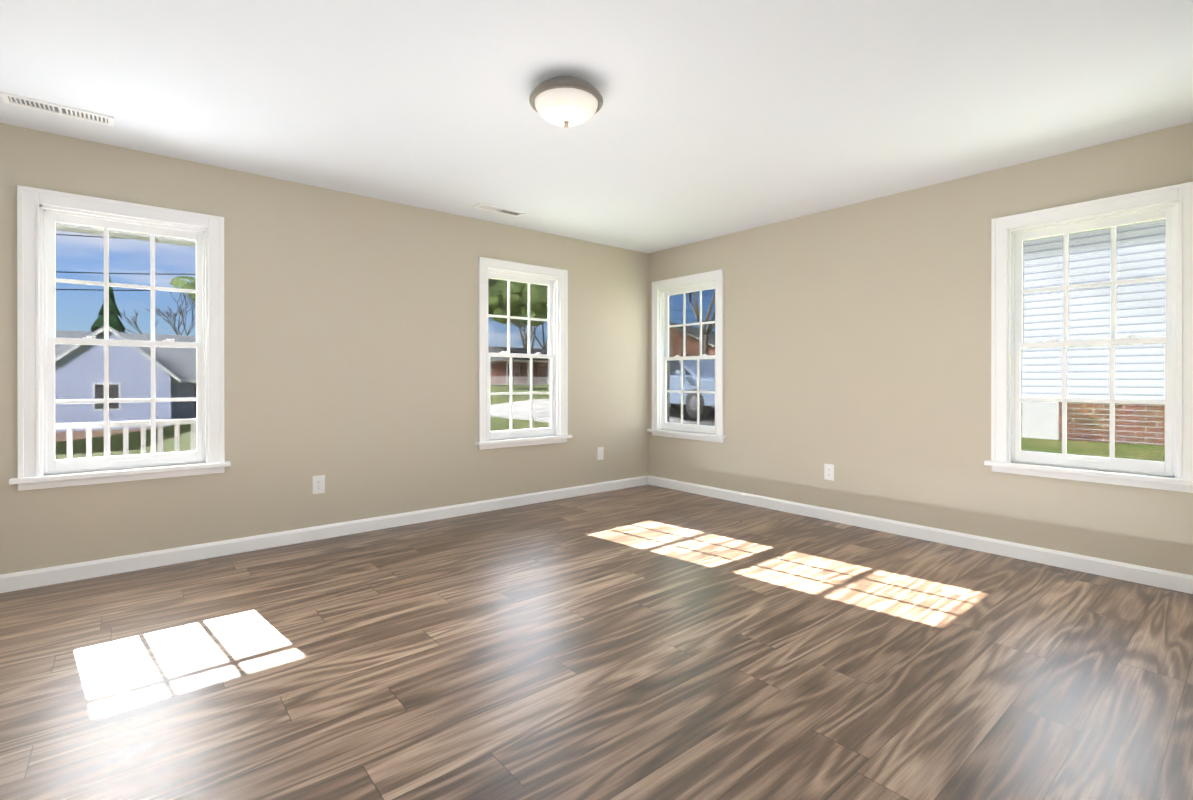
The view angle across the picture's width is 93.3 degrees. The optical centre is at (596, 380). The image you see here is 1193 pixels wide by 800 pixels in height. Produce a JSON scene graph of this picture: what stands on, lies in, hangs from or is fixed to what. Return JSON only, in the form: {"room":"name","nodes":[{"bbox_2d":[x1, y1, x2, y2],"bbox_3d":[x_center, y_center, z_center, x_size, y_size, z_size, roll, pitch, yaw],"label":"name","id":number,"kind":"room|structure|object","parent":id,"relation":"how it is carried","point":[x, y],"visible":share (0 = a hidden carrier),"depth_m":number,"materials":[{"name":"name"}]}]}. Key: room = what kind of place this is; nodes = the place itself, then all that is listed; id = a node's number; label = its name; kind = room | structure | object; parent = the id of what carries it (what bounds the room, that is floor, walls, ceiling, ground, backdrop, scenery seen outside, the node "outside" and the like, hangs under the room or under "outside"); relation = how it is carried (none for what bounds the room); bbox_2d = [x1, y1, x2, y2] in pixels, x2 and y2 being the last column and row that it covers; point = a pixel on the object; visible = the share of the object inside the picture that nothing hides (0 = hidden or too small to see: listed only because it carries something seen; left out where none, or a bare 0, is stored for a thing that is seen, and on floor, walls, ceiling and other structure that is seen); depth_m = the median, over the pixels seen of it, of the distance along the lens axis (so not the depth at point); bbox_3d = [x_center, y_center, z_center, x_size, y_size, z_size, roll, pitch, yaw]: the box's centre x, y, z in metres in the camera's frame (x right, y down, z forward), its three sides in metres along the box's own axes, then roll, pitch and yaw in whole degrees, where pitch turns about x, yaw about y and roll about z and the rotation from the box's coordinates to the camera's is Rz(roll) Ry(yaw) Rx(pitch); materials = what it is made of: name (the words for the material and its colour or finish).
{"room":"empty living room","nodes":[
{"label":"empty living room","id":0,"kind":"room"},
{"bbox_2d":[0,123,647,574],"bbox_3d":[-1.716,-0.119,4.171,6.070,2.440,0.150,0,0,-40],"label":"wall","id":1,"kind":"structure","parent":0,"point":[350,345],"depth_m":3.95,"materials":[{"name":"paint"}]},
{"bbox_2d":[9,185,230,490],"bbox_3d":[-2.736,-0.221,3.302,0.966,1.603,0.240,0,0,-40],"label":"window","id":2,"kind":"structure","parent":1,"relation":"in","point":[120,334],"depth_m":3.26,"materials":[{"name":"white"}]},
{"bbox_2d":[313,475,324,493],"bbox_3d":[-1.923,0.721,3.897,0.078,0.125,0.008,0,0,-40],"label":"electrical outlet","id":3,"kind":"object","parent":1,"relation":"attached to","point":[318,484],"visible":1,"depth_m":3.90,"materials":[{"name":"white plastic"}]},
{"bbox_2d":[0,475,648,592],"bbox_3d":[-1.663,1.054,4.109,5.770,0.093,0.014,0,0,-40],"label":"baseboard","id":4,"kind":"structure","parent":1,"relation":"attached to","point":[21,580],"depth_m":3.70,"materials":[{"name":"white wood"}]},
{"bbox_2d":[475,257,571,449],"bbox_3d":[-0.672,-0.224,5.019,0.966,1.603,0.240,0,0,-40],"label":"window","id":5,"kind":"structure","parent":1,"relation":"in","point":[522,351],"depth_m":5.03,"materials":[{"name":"white"}]},
{"bbox_2d":[597,447,603,459],"bbox_3d":[0.039,0.719,5.530,0.078,0.125,0.008,0,0,-40],"label":"electrical outlet","id":6,"kind":"object","parent":1,"relation":"attached to","point":[600,453],"visible":1,"depth_m":5.53,"materials":[{"name":"white plastic"}]},
{"bbox_2d":[0,484,1192,799],"bbox_3d":[0.315,1.165,1.732,6.070,0.120,6.500,0,0,-40],"label":"floor","id":7,"kind":"structure","parent":0,"point":[648,642],"depth_m":2.15,"materials":[{"name":"brown wood"}]},
{"bbox_2d":[0,0,1192,253],"bbox_3d":[0.315,-1.395,1.728,6.070,0.120,6.500,0,0,-40],"label":"ceiling","id":8,"kind":"structure","parent":0,"point":[712,118],"depth_m":2.61,"materials":[{"name":"white paint"}]},
{"bbox_2d":[0,91,113,126],"bbox_3d":[-2.645,-1.333,2.777,0.400,0.008,0.125,0,0,-40],"label":"ceiling vent","id":9,"kind":"object","parent":8,"relation":"in","point":[30,103],"visible":1,"depth_m":2.77,"materials":[{"name":"white metal"}]},
{"bbox_2d":[473,203,524,216],"bbox_3d":[-0.762,-1.335,4.422,0.400,0.008,0.125,0,0,-40],"label":"ceiling vent","id":10,"kind":"object","parent":8,"relation":"in","point":[495,209],"visible":1,"depth_m":4.42,"materials":[{"name":"white metal"}]},
{"bbox_2d":[529,76,602,127],"bbox_3d":[-0.137,-1.242,2.562,0.336,0.189,0.336,0,0,-40],"label":"flush-mount light","id":11,"kind":"object","parent":8,"relation":"attached to","point":[567,101],"visible":1,"depth_m":2.47,"materials":[{"name":"white glass"}]},
{"bbox_2d":[648,122,1192,574],"bbox_3d":[2.591,-0.118,3.624,0.150,2.440,6.200,0,0,-40],"label":"wall","id":12,"kind":"structure","parent":0,"point":[857,345],"depth_m":4.01,"materials":[{"name":"paint"}]},
{"bbox_2d":[647,269,725,442],"bbox_3d":[0.932,-0.225,5.593,0.240,1.603,0.966,0,0,-40],"label":"window","id":13,"kind":"structure","parent":12,"relation":"in","point":[688,354],"depth_m":5.61,"materials":[{"name":"white"}]},
{"bbox_2d":[824,464,833,480],"bbox_3d":[1.826,0.720,4.420,0.008,0.125,0.078,0,0,-40],"label":"electrical outlet","id":14,"kind":"object","parent":12,"relation":"attached to","point":[828,471],"visible":1,"depth_m":4.42,"materials":[{"name":"white plastic"}]},
{"bbox_2d":[648,475,1192,593],"bbox_3d":[1.851,1.054,4.386,0.014,0.093,4.056,0,0,-40],"label":"baseboard","id":15,"kind":"structure","parent":12,"relation":"attached to","point":[1175,581],"depth_m":3.69,"materials":[{"name":"white wood"}]},
{"bbox_2d":[984,182,1192,492],"bbox_3d":[2.861,-0.221,3.276,0.240,1.603,0.966,0,0,-40],"label":"window","id":16,"kind":"structure","parent":12,"relation":"in","point":[1092,335],"depth_m":3.25,"materials":[{"name":"white"}]}
]}

